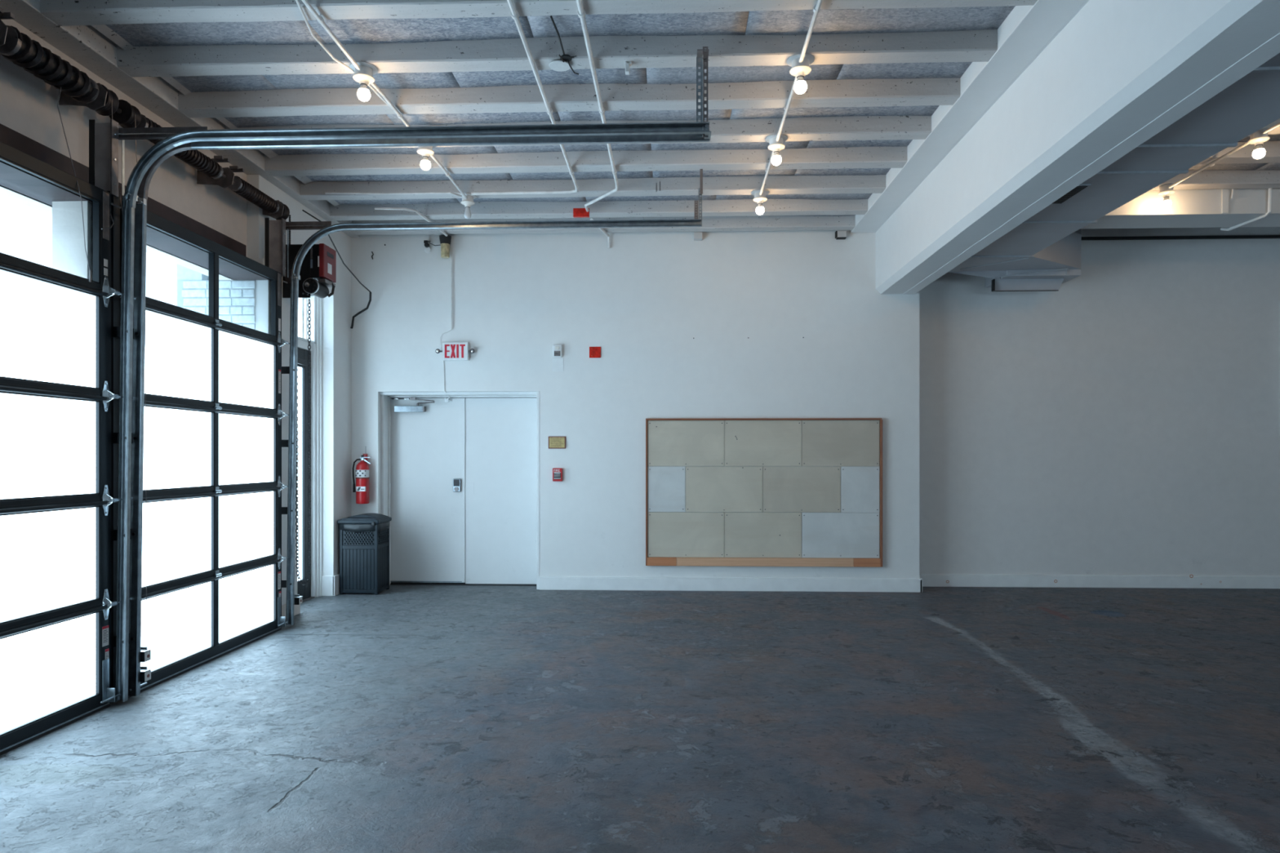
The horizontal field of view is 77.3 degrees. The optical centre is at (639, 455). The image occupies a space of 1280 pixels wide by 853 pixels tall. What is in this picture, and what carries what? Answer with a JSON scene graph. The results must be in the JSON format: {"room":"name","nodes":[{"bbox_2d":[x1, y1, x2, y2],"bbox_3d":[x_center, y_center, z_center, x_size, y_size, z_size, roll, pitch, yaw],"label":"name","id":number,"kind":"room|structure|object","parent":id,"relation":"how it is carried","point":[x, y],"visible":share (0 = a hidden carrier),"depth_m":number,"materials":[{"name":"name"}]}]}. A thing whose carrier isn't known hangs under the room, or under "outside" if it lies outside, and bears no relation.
{"room":"empty garage","nodes":[
{"label":"empty garage","id":0,"kind":"room"},
{"bbox_2d":[52,200,120,297],"bbox_3d":[-3.132,0.000,4.541,0.200,2.800,0.280,0,0,2],"label":"wall","id":1,"kind":"structure","parent":0,"point":[68,252],"depth_m":4.40,"materials":[{"name":"paint"}]},
{"bbox_2d":[88,119,124,198],"bbox_3d":[-3.043,-1.640,4.543,0.176,0.540,0.100,0,0,2],"label":"upright","id":2,"kind":"object","parent":1,"relation":"attached to","point":[103,149],"visible":0.9,"depth_m":4.54,"materials":[{"name":"metal"}]},
{"bbox_2d":[109,126,207,139],"bbox_3d":[-2.782,-1.831,4.533,0.660,0.068,0.031,0,0,2],"label":"brace","id":3,"kind":"object","parent":2,"relation":"attached to","point":[131,133],"visible":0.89,"depth_m":4.54,"materials":[{"name":"metal"}]},
{"bbox_2d":[106,191,119,702],"bbox_3d":[-3.006,-0.050,4.539,0.049,2.900,0.095,0,0,2],"label":"garage door track","id":4,"kind":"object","parent":1,"relation":"attached to","point":[115,211],"depth_m":4.55,"materials":[{"name":"black metal"}]},
{"bbox_2d":[111,121,709,702],"bbox_3d":[-1.341,-0.221,4.453,3.445,3.204,0.051,0,0,2],"label":"door track","id":5,"kind":"object","parent":1,"relation":"attached to","point":[121,641],"visible":0.99,"depth_m":4.49,"materials":[{"name":"metal"}]},
{"bbox_2d":[0,141,124,755],"bbox_3d":[-2.992,-0.036,3.520,0.105,2.872,2.010,0,0,2],"label":"door","id":6,"kind":"structure","parent":5,"relation":"attached to","point":[56,396],"depth_m":4.09,"materials":[{"name":"white glass"}]},
{"bbox_2d":[101,213,114,229],"bbox_3d":[-2.948,-1.319,4.436,0.039,0.164,0.123,0,0,-20],"label":"loose wire","id":7,"kind":"object","parent":6,"relation":"attached to","point":[110,214],"visible":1,"depth_m":4.46,"materials":[{"name":"metal"}]},
{"bbox_2d":[128,133,709,696],"bbox_3d":[-1.335,-0.219,4.539,3.450,3.198,0.051,0,0,2],"label":"door track","id":8,"kind":"object","parent":1,"relation":"attached to","point":[140,211],"visible":0.72,"depth_m":4.59,"materials":[{"name":"metal"}]},
{"bbox_2d":[120,200,290,697],"bbox_3d":[-2.917,-0.036,5.529,0.105,2.872,1.930,0,0,2],"label":"door","id":9,"kind":"structure","parent":8,"relation":"attached to","point":[214,413],"depth_m":5.49,"materials":[{"name":"white glass"}]},
{"bbox_2d":[140,666,152,682],"bbox_3d":[-2.907,1.278,4.652,0.101,0.085,0.070,0,0,2],"label":"sensor","id":10,"kind":"object","parent":9,"relation":"attached to","point":[145,673],"visible":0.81,"depth_m":4.64,"materials":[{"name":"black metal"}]},
{"bbox_2d":[140,646,152,662],"bbox_3d":[-2.907,1.163,4.652,0.101,0.085,0.070,0,0,2],"label":"sensor","id":11,"kind":"object","parent":9,"relation":"attached to","point":[145,654],"visible":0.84,"depth_m":4.64,"materials":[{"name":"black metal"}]},
{"bbox_2d":[0,18,246,279],"bbox_3d":[-3.448,-1.975,2.241,0.140,1.150,8.620,0,0,2],"label":"wall","id":12,"kind":"structure","parent":0,"point":[28,107],"depth_m":4.78,"materials":[{"name":"paint"}]},
{"bbox_2d":[0,7,122,213],"bbox_3d":[-3.153,-0.463,3.551,0.342,3.325,2.260,0,0,2],"label":"torsion spring","id":13,"kind":"object","parent":12,"relation":"attached to","point":[77,89],"visible":0.99,"depth_m":4.18,"materials":[{"name":"metal"}]},
{"bbox_2d":[57,87,91,281],"bbox_3d":[-3.011,-1.445,4.255,0.146,1.031,0.061,0,0,2],"label":"cord","id":14,"kind":"object","parent":13,"relation":"hanging from","point":[90,271],"visible":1,"depth_m":4.23,"materials":[{"name":"metal"}]},
{"bbox_2d":[0,123,245,256],"bbox_3d":[-3.331,-1.585,3.418,0.025,0.250,6.180,0,0,2],"label":"trim","id":15,"kind":"structure","parent":12,"relation":"attached to","point":[9,136],"depth_m":4.70,"materials":[{"name":"brown paint"}]},
{"bbox_2d":[0,160,271,280],"bbox_3d":[-3.209,-1.430,3.403,0.290,0.060,6.160,0,0,2],"label":"trim","id":16,"kind":"structure","parent":12,"relation":"attached to","point":[13,178],"depth_m":5.00,"materials":[{"name":"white paint"}]},
{"bbox_2d":[109,99,289,646],"bbox_3d":[-3.084,-0.463,5.728,0.308,3.325,2.020,0,0,0],"label":"torsion spring","id":17,"kind":"object","parent":12,"relation":"attached to","point":[209,171],"visible":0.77,"depth_m":5.65,"materials":[{"name":"metal"}]},
{"bbox_2d":[176,263,208,306],"bbox_3d":[-3.645,-0.250,3.539,0.349,3.300,6.400,0,0,2],"label":"wall","id":18,"kind":"structure","parent":0,"point":[183,273],"depth_m":6.41,"materials":[{"name":"white paint"}]},
{"bbox_2d":[177,280,255,329],"bbox_3d":[-3.378,0.000,6.383,0.630,2.800,0.021,0,0,2],"label":"wall pier","id":19,"kind":"object","parent":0,"point":[237,298],"visible":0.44,"depth_m":6.37,"materials":[{"name":"white paint"}]},
{"bbox_2d":[255,280,271,334],"bbox_3d":[-3.230,0.000,6.441,0.540,2.800,0.110,0,0,2],"label":"wall","id":20,"kind":"structure","parent":0,"point":[263,287],"depth_m":6.38,"materials":[{"name":"white paint"}]},
{"bbox_2d":[264,217,288,277],"bbox_3d":[-2.969,-1.650,6.519,0.176,0.580,0.095,0,0,2],"label":"upright","id":21,"kind":"object","parent":20,"relation":"attached to","point":[274,230],"visible":0.93,"depth_m":6.52,"materials":[{"name":"metal"}]},
{"bbox_2d":[285,221,331,230],"bbox_3d":[-2.785,-1.891,6.565,0.500,0.068,0.031,0,0,2],"label":"brace","id":22,"kind":"object","parent":21,"relation":"attached to","point":[295,225],"visible":0.88,"depth_m":6.57,"materials":[{"name":"metal"}]},
{"bbox_2d":[251,258,297,604],"bbox_3d":[-3.267,-0.100,6.798,0.440,3.000,0.600,0,0,2],"label":"wall","id":23,"kind":"structure","parent":0,"point":[286,302],"depth_m":6.87,"materials":[{"name":"white paint"}]},
{"bbox_2d":[281,603,300,616],"bbox_3d":[-3.036,1.335,6.821,0.020,0.130,0.565,0,0,2],"label":"pier","id":24,"kind":"object","parent":23,"relation":"attached to","point":[296,607],"visible":0.31,"depth_m":6.99,"materials":[{"name":"paint"}]},
{"bbox_2d":[293,595,302,604],"bbox_3d":[-2.936,1.232,6.814,0.101,0.085,0.070,0,0,2],"label":"sensor","id":25,"kind":"object","parent":24,"relation":"attached to","point":[297,598],"visible":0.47,"depth_m":6.79,"materials":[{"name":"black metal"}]},
{"bbox_2d":[297,347,315,602],"bbox_3d":[-3.271,0.185,7.493,0.100,2.430,0.790,0,0,2],"label":"door","id":26,"kind":"structure","parent":23,"relation":"in","point":[304,591],"depth_m":7.74,"materials":[{"name":"black metal"}]},
{"bbox_2d":[297,297,316,351],"bbox_3d":[-3.270,-1.280,7.523,0.100,0.500,0.850,0,0,2],"label":"window","id":27,"kind":"structure","parent":23,"relation":"in","point":[303,343],"depth_m":7.73,"materials":[{"name":"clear glass"}]},
{"bbox_2d":[282,214,336,297],"bbox_3d":[-2.877,-1.692,6.904,0.402,0.695,0.337,0,0,2],"label":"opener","id":28,"kind":"object","parent":23,"relation":"attached to","point":[317,273],"visible":0.66,"depth_m":6.82,"materials":[{"name":"black metal"}]},
{"bbox_2d":[295,298,311,586],"bbox_3d":[-2.890,-0.122,6.848,0.149,2.472,0.030,0,0,2],"label":"chain","id":29,"kind":"object","parent":28,"relation":"hanging from","point":[308,303],"visible":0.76,"depth_m":6.84,"materials":[{"name":"silver metal"}]},
{"bbox_2d":[246,174,351,575],"bbox_3d":[-3.271,-0.575,7.499,0.380,3.950,1.899,0,0,2],"label":"wall","id":30,"kind":"structure","parent":0,"point":[336,312],"depth_m":8.00,"materials":[{"name":"white paint"}]},
{"bbox_2d":[306,296,322,597],"bbox_3d":[-3.239,-0.087,7.940,0.130,2.975,0.111,0,0,2],"label":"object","id":31,"kind":"structure","parent":30,"relation":"attached to","point":[316,308],"depth_m":7.92,"materials":[{"name":"white paint"}]},
{"bbox_2d":[321,573,339,595],"bbox_3d":[-3.113,1.300,8.209,0.162,0.200,0.468,0,0,2],"label":"baseboard","id":32,"kind":"structure","parent":30,"relation":"attached to","point":[330,584],"depth_m":7.98,"materials":[{"name":"white paint"}]},
{"bbox_2d":[302,209,371,328],"bbox_3d":[-2.819,-1.699,7.571,0.239,0.734,1.712,0,0,-7],"label":"power cable","id":33,"kind":"object","parent":30,"relation":"attached to","point":[344,264],"visible":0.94,"depth_m":8.08,"materials":[{"name":"black rubber"}]},
{"bbox_2d":[351,230,919,577],"bbox_3d":[-0.347,-0.525,8.589,6.460,4.050,0.500,0,0,2],"label":"wall","id":34,"kind":"structure","parent":0,"point":[643,300],"depth_m":8.33,"materials":[{"name":"white paint"}]},
{"bbox_2d":[352,453,370,503],"bbox_3d":[-2.890,0.200,8.347,0.149,0.600,0.162,0,0,34],"label":"fire extinguisher","id":35,"kind":"object","parent":34,"relation":"attached to","point":[362,490],"visible":1,"depth_m":8.30,"materials":[{"name":"red metal"}]},
{"bbox_2d":[423,240,440,253],"bbox_3d":[-2.168,-2.188,8.377,0.185,0.124,0.059,0,0,2],"label":"lamp","id":36,"kind":"object","parent":34,"relation":"attached to","point":[428,249],"depth_m":8.37,"materials":[{"name":"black plastic"}]},
{"bbox_2d":[423,240,431,247],"bbox_3d":[-2.222,-2.215,8.374,0.071,0.071,0.050,0,0,2],"label":"socket","id":37,"kind":"object","parent":36,"relation":"attached to","point":[426,242],"depth_m":8.35,"materials":[{"name":"black plastic"}]},
{"bbox_2d":[439,234,451,258],"bbox_3d":[-2.027,-2.174,8.327,0.124,0.222,0.124,0,0,2],"label":"fitting","id":38,"kind":"object","parent":34,"relation":"attached to","point":[445,242],"visible":1,"depth_m":8.29,"materials":[{"name":"beige plastic"}]},
{"bbox_2d":[440,243,449,258],"bbox_3d":[-2.027,-2.132,8.327,0.092,0.139,0.092,0,0,2],"label":"lamp","id":39,"kind":"object","parent":38,"relation":"on","point":[445,247],"depth_m":8.29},
{"bbox_2d":[443,360,450,399],"bbox_3d":[-2.053,-0.801,8.520,0.045,0.389,0.256,0,0,-5],"label":"wire","id":40,"kind":"object","parent":34,"relation":"attached to","point":[443,361],"visible":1,"depth_m":8.39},
{"bbox_2d":[450,240,452,329],"bbox_3d":[-1.976,-1.791,8.385,0.015,0.939,0.014,0,0,2],"label":"conduit","id":41,"kind":"object","parent":34,"relation":"attached to","point":[451,240],"visible":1,"depth_m":8.38,"materials":[{"name":"white metal"}]},
{"bbox_2d":[435,342,475,360],"bbox_3d":[-1.928,-1.089,8.360,0.415,0.188,0.072,0,0,2],"label":"exit sign","id":42,"kind":"object","parent":34,"relation":"attached to","point":[451,351],"visible":1,"depth_m":8.34,"materials":[{"name":"white plastic"}]},
{"bbox_2d":[380,391,539,589],"bbox_3d":[-1.899,0.362,8.563,1.711,2.075,0.339,0,0,2],"label":"door","id":43,"kind":"structure","parent":34,"relation":"in","point":[460,475],"depth_m":8.66,"materials":[{"name":"white paint"}]},
{"bbox_2d":[548,436,565,448],"bbox_3d":[-0.866,-0.138,8.351,0.182,0.127,0.013,0,0,2],"label":"framed notice","id":44,"kind":"object","parent":34,"relation":"attached to","point":[554,442],"visible":1,"depth_m":8.35,"materials":[{"name":"yellow wood"}]},
{"bbox_2d":[552,468,562,481],"bbox_3d":[-0.860,0.199,8.334,0.100,0.137,0.046,0,0,2],"label":"fire alarm pull station","id":45,"kind":"object","parent":34,"relation":"attached to","point":[557,473],"visible":1,"depth_m":8.32,"materials":[{"name":"red plastic"}]},
{"bbox_2d":[552,344,562,357],"bbox_3d":[-0.860,-1.091,8.332,0.100,0.132,0.051,0,0,2],"label":"fire alarm","id":46,"kind":"object","parent":34,"relation":"attached to","point":[557,348],"visible":1,"depth_m":8.32,"materials":[{"name":"white plastic"}]},
{"bbox_2d":[552,358,563,371],"bbox_3d":[-0.857,-0.948,8.356,0.116,0.135,0.002,0,0,2],"label":"painted patch","id":47,"kind":"object","parent":34,"relation":"attached to","point":[557,363],"visible":1,"depth_m":8.35,"materials":[{"name":"white paint"}]},
{"bbox_2d":[589,346,600,357],"bbox_3d":[-0.468,-1.077,8.336,0.120,0.115,0.014,0,0,2],"label":"plate","id":48,"kind":"object","parent":34,"relation":"attached to","point":[594,352],"visible":1,"depth_m":8.33,"materials":[{"name":"red metal"}]},
{"bbox_2d":[590,217,610,248],"bbox_3d":[-0.394,-2.226,8.029,0.030,0.135,0.631,0,0,14],"label":"pipe","id":49,"kind":"object","parent":34,"relation":"attached to","point":[602,229],"visible":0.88,"depth_m":8.23,"materials":[{"name":"white metal"}]},
{"bbox_2d":[693,231,702,240],"bbox_3d":[0.598,-2.265,8.263,0.085,0.070,0.080,0,0,2],"label":"block","id":50,"kind":"object","parent":34,"relation":"attached to","point":[697,235],"visible":1,"depth_m":8.22,"materials":[{"name":"white plastic"}]},
{"bbox_2d":[539,576,922,592],"bbox_3d":[0.922,1.329,8.280,3.949,0.141,0.022,0,0,2],"label":"baseboard","id":51,"kind":"structure","parent":34,"relation":"attached to","point":[546,583],"depth_m":8.27,"materials":[{"name":"white paint"}]},
{"bbox_2d":[645,417,882,567],"bbox_3d":[1.271,0.377,8.248,2.424,1.523,0.058,0,0,2],"label":"notice board","id":52,"kind":"object","parent":34,"relation":"attached to","point":[720,491],"visible":1,"depth_m":8.24,"materials":[{"name":"beige wood"}]},
{"bbox_2d":[835,231,846,239],"bbox_3d":[2.058,-2.263,8.211,0.103,0.074,0.065,0,0,2],"label":"block","id":53,"kind":"object","parent":34,"relation":"attached to","point":[840,233],"depth_m":8.18,"materials":[{"name":"white plastic"}]},
{"bbox_2d":[0,585,1279,852],"bbox_3d":[2.676,1.475,3.302,12.900,0.150,11.200,0,0,2],"label":"floor","id":54,"kind":"structure","parent":0,"point":[399,718],"depth_m":4.09,"materials":[{"name":"concrete"}]},
{"bbox_2d":[337,513,391,595],"bbox_3d":[-2.828,1.002,8.221,0.426,0.797,0.398,0,0,2],"label":"litter bin","id":55,"kind":"object","parent":54,"relation":"on","point":[364,539],"visible":1,"depth_m":8.06,"materials":[{"name":"black plastic"}]},
{"bbox_2d":[281,218,701,625],"bbox_3d":[-1.255,-0.255,6.476,3.495,3.270,0.051,0,0,2],"label":"door track","id":56,"kind":"object","parent":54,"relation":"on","point":[291,443],"visible":0.98,"depth_m":6.51,"materials":[{"name":"metal"}]},
{"bbox_2d":[0,0,1279,237],"bbox_3d":[2.676,-2.498,3.302,12.900,0.404,11.200,0,0,2],"label":"ceiling","id":57,"kind":"structure","parent":0,"point":[893,87],"depth_m":5.16,"materials":[{"name":"white paint"}]},
{"bbox_2d":[295,0,354,72],"bbox_3d":[-1.797,-2.270,2.641,0.084,0.034,4.143,0,0,2],"label":"cable","id":58,"kind":"object","parent":57,"relation":"attached to","point":[315,37],"visible":1,"depth_m":4.38,"materials":[{"name":"white plastic"}]},
{"bbox_2d":[301,0,360,71],"bbox_3d":[-1.722,-2.271,2.629,0.033,0.035,4.125,0,0,2],"label":"conduit","id":59,"kind":"object","parent":57,"relation":"attached to","point":[319,18],"visible":1,"depth_m":4.27,"materials":[{"name":"white metal"}]},
{"bbox_2d":[349,61,377,101],"bbox_3d":[-1.638,-2.202,4.745,0.158,0.194,0.158,0,0,2],"label":"ceiling lamp","id":60,"kind":"object","parent":57,"relation":"hanging from","point":[364,77],"visible":0.96,"depth_m":4.72,"materials":[{"name":"white ceramic"}]},
{"bbox_2d":[368,84,410,126],"bbox_3d":[-1.616,-2.270,5.319,0.039,0.044,1.051,0,0,3],"label":"cable","id":61,"kind":"object","parent":57,"relation":"attached to","point":[369,85],"visible":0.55,"depth_m":5.03,"materials":[{"name":"white plastic"}]},
{"bbox_2d":[324,191,462,197],"bbox_3d":[-2.149,-2.283,6.954,1.180,0.035,0.092,0,0,-2],"label":"pipe","id":62,"kind":"object","parent":57,"relation":"attached to","point":[326,193],"visible":1,"depth_m":6.96,"materials":[{"name":"white metal"}]},
{"bbox_2d":[371,82,424,146],"bbox_3d":[-1.606,-2.271,5.316,0.033,0.035,1.046,0,0,2],"label":"conduit","id":63,"kind":"object","parent":57,"relation":"attached to","point":[376,87],"visible":0.8,"depth_m":5.16,"materials":[{"name":"white metal"}]},
{"bbox_2d":[374,207,452,239],"bbox_3d":[-2.080,-2.271,7.809,0.308,0.043,1.112,0,0,25],"label":"pipe","id":64,"kind":"object","parent":57,"relation":"attached to","point":[375,208],"visible":0.88,"depth_m":7.41,"materials":[{"name":"white metal"}]},
{"bbox_2d":[417,146,435,170],"bbox_3d":[-1.580,-2.202,5.894,0.158,0.194,0.158,0,0,2],"label":"ceiling lamp","id":65,"kind":"object","parent":57,"relation":"hanging from","point":[426,151],"visible":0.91,"depth_m":5.87,"materials":[{"name":"white ceramic"}]},
{"bbox_2d":[430,155,467,199],"bbox_3d":[-1.552,-2.271,6.488,0.033,0.035,1.080,0,0,2],"label":"conduit","id":66,"kind":"object","parent":57,"relation":"attached to","point":[447,174],"visible":0.88,"depth_m":6.46,"materials":[{"name":"white metal"}]},
{"bbox_2d":[459,193,476,218],"bbox_3d":[-1.525,-2.197,7.082,0.158,0.203,0.158,0,0,2],"label":"ceiling lamp","id":67,"kind":"object","parent":57,"relation":"hanging from","point":[468,202],"visible":0.96,"depth_m":7.06,"materials":[{"name":"white ceramic"}]},
{"bbox_2d":[471,0,577,195],"bbox_3d":[-1.106,-2.275,3.740,0.950,0.039,6.393,0,0,2],"label":"pipe","id":68,"kind":"object","parent":57,"relation":"attached to","point":[514,14],"visible":1,"depth_m":5.27,"materials":[{"name":"white metal"}]},
{"bbox_2d":[550,15,564,54],"bbox_3d":[-0.463,-2.356,4.497,0.016,0.100,0.257,0,0,11],"label":"stub","id":69,"kind":"object","parent":57,"relation":"attached to","point":[551,17],"visible":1,"depth_m":4.51,"materials":[{"name":"black rubber"}]},
{"bbox_2d":[548,53,578,75],"bbox_3d":[-0.465,-2.271,4.651,0.158,0.069,0.191,0,0,18],"label":"cover","id":70,"kind":"object","parent":57,"relation":"attached to","point":[561,65],"visible":1,"depth_m":4.66,"materials":[{"name":"white plastic"}]},
{"bbox_2d":[573,208,589,217],"bbox_3d":[-0.546,-2.260,7.446,0.150,0.080,0.040,0,0,2],"label":"junction box","id":71,"kind":"object","parent":57,"relation":"attached to","point":[577,212],"visible":1,"depth_m":7.43,"materials":[{"name":"red metal"}]},
{"bbox_2d":[576,0,618,212],"bbox_3d":[-0.453,-2.275,3.980,0.353,0.039,6.920,0,0,2],"label":"pipe","id":72,"kind":"object","parent":57,"relation":"attached to","point":[581,13],"visible":1,"depth_m":4.92,"materials":[{"name":"white metal"}]},
{"bbox_2d":[625,61,631,75],"bbox_3d":[-0.068,-2.270,4.686,0.037,0.060,0.040,0,0,2],"label":"clip","id":73,"kind":"object","parent":57,"relation":"attached to","point":[628,64],"visible":1,"depth_m":4.67,"materials":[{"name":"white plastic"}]},
{"bbox_2d":[694,168,702,226],"bbox_3d":[0.470,-2.070,6.423,0.067,0.460,0.013,0,0,2],"label":"hanger","id":74,"kind":"object","parent":57,"relation":"hanging from","point":[700,188],"visible":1,"depth_m":6.43,"materials":[{"name":"metal"}]},
{"bbox_2d":[696,46,711,141],"bbox_3d":[0.354,-2.040,4.483,0.080,0.560,0.254,0,0,2],"label":"hanger","id":75,"kind":"object","parent":57,"relation":"hanging from","point":[702,58],"visible":0.98,"depth_m":4.42,"materials":[{"name":"metal"}]},
{"bbox_2d":[751,189,768,214],"bbox_3d":[1.048,-2.202,6.986,0.158,0.194,0.158,0,0,2],"label":"ceiling lamp","id":76,"kind":"object","parent":57,"relation":"hanging from","point":[759,199],"visible":0.99,"depth_m":6.96,"materials":[{"name":"white ceramic"}]},
{"bbox_2d":[759,151,773,195],"bbox_3d":[1.018,-2.271,6.391,0.034,0.035,1.080,0,0,2],"label":"conduit","id":77,"kind":"object","parent":57,"relation":"attached to","point":[767,170],"visible":0.84,"depth_m":6.43,"materials":[{"name":"white metal"}]},
{"bbox_2d":[765,133,787,165],"bbox_3d":[0.989,-2.202,5.797,0.158,0.194,0.158,0,0,2],"label":"ceiling lamp","id":78,"kind":"object","parent":57,"relation":"hanging from","point":[775,146],"visible":0.98,"depth_m":5.77,"materials":[{"name":"white ceramic"}]},
{"bbox_2d":[775,76,797,141],"bbox_3d":[0.960,-2.271,5.223,0.033,0.035,1.040,0,0,2],"label":"conduit","id":79,"kind":"object","parent":57,"relation":"attached to","point":[787,106],"visible":0.84,"depth_m":5.23,"materials":[{"name":"white metal"}]},
{"bbox_2d":[786,53,814,93],"bbox_3d":[0.932,-2.202,4.648,0.158,0.194,0.158,0,0,2],"label":"ceiling lamp","id":80,"kind":"object","parent":57,"relation":"hanging from","point":[799,70],"visible":1,"depth_m":4.62,"materials":[{"name":"white ceramic"}]},
{"bbox_2d":[799,0,822,62],"bbox_3d":[0.837,-2.271,2.533,0.033,0.035,4.125,0,0,2],"label":"conduit","id":81,"kind":"object","parent":57,"relation":"attached to","point":[816,8],"visible":1,"depth_m":4.23,"materials":[{"name":"white metal"}]},
{"bbox_2d":[875,0,1279,294],"bbox_3d":[2.431,-2.103,2.971,0.405,0.895,10.520,0,0,2],"label":"beam","id":82,"kind":"structure","parent":57,"relation":"attached to","point":[1120,73],"depth_m":4.31,"materials":[{"name":"white paint"}]},
{"bbox_2d":[969,53,1279,257],"bbox_3d":[3.142,-2.032,4.659,0.790,0.396,5.540,0,0,2],"label":"duct","id":83,"kind":"object","parent":57,"relation":"hanging from","point":[1251,103],"visible":0.26,"depth_m":4.98,"materials":[{"name":"metal"}]},
{"bbox_2d":[947,228,1081,291],"bbox_3d":[3.633,-2.007,7.974,1.499,0.666,1.110,0,0,2],"label":"duct elbow","id":84,"kind":"object","parent":83,"relation":"attached to","point":[1059,263],"visible":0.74,"depth_m":7.93,"materials":[{"name":"metal"}]},
{"bbox_2d":[1051,183,1090,204],"bbox_3d":[2.954,-1.843,5.643,0.240,0.018,0.400,0,0,2],"label":"grille","id":85,"kind":"object","parent":83,"relation":"attached to","point":[1082,187],"depth_m":5.60,"materials":[{"name":"black metal"}]},
{"bbox_2d":[1155,182,1177,208],"bbox_3d":[4.479,-2.202,6.806,0.158,0.194,0.158,0,0,2],"label":"ceiling lamp","id":86,"kind":"object","parent":57,"relation":"hanging from","point":[1164,191],"visible":0.97,"depth_m":6.78,"materials":[{"name":"white ceramic"}]},
{"bbox_2d":[1081,188,1279,228],"bbox_3d":[6.441,-2.248,7.079,5.620,0.305,0.448,0,0,2],"label":"beam","id":87,"kind":"structure","parent":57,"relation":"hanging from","point":[1189,208],"depth_m":6.96,"materials":[{"name":"white paint"}]},
{"bbox_2d":[1168,141,1248,188],"bbox_3d":[4.447,-2.271,6.234,0.053,0.035,1.026,0,0,4],"label":"conduit","id":88,"kind":"object","parent":57,"relation":"attached to","point":[1212,163],"visible":0.84,"depth_m":6.22,"materials":[{"name":"white metal"}]},
{"bbox_2d":[1220,187,1272,231],"bbox_3d":[5.403,-2.210,7.094,0.062,0.298,0.632,0,0,-1],"label":"pipe","id":89,"kind":"object","parent":57,"relation":"attached to","point":[1269,191],"visible":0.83,"depth_m":6.95,"materials":[{"name":"white metal"}]},
{"bbox_2d":[1248,126,1272,159],"bbox_3d":[4.386,-2.202,5.669,0.158,0.194,0.158,0,0,2],"label":"ceiling lamp","id":90,"kind":"object","parent":57,"relation":"hanging from","point":[1256,138],"visible":0.93,"depth_m":5.64,"materials":[{"name":"white ceramic"}]},
{"bbox_2d":[1262,122,1279,134],"bbox_3d":[4.259,-2.271,2.979,0.033,0.035,5.275,0,0,3],"label":"conduit","id":91,"kind":"object","parent":57,"relation":"attached to","point":[1277,125],"visible":1,"depth_m":5.53,"materials":[{"name":"white metal"}]},
{"bbox_2d":[919,226,1279,575],"bbox_3d":[6.107,-0.575,8.582,6.440,3.950,0.250,0,0,2],"label":"wall","id":92,"kind":"structure","parent":0,"point":[1123,418],"depth_m":8.50,"materials":[{"name":"white paint"}]},
{"bbox_2d":[919,573,1279,588],"bbox_3d":[6.122,1.327,8.444,6.400,0.146,0.023,0,0,2],"label":"baseboard","id":93,"kind":"structure","parent":92,"relation":"attached to","point":[1191,581],"depth_m":8.48,"materials":[{"name":"white paint"}]},
{"bbox_2d":[1081,235,1279,240],"bbox_3d":[6.721,-2.305,8.418,5.200,0.030,0.030,0,0,2],"label":"trim","id":94,"kind":"structure","parent":92,"relation":"attached to","point":[1215,237],"depth_m":8.44,"materials":[{"name":"black metal"}]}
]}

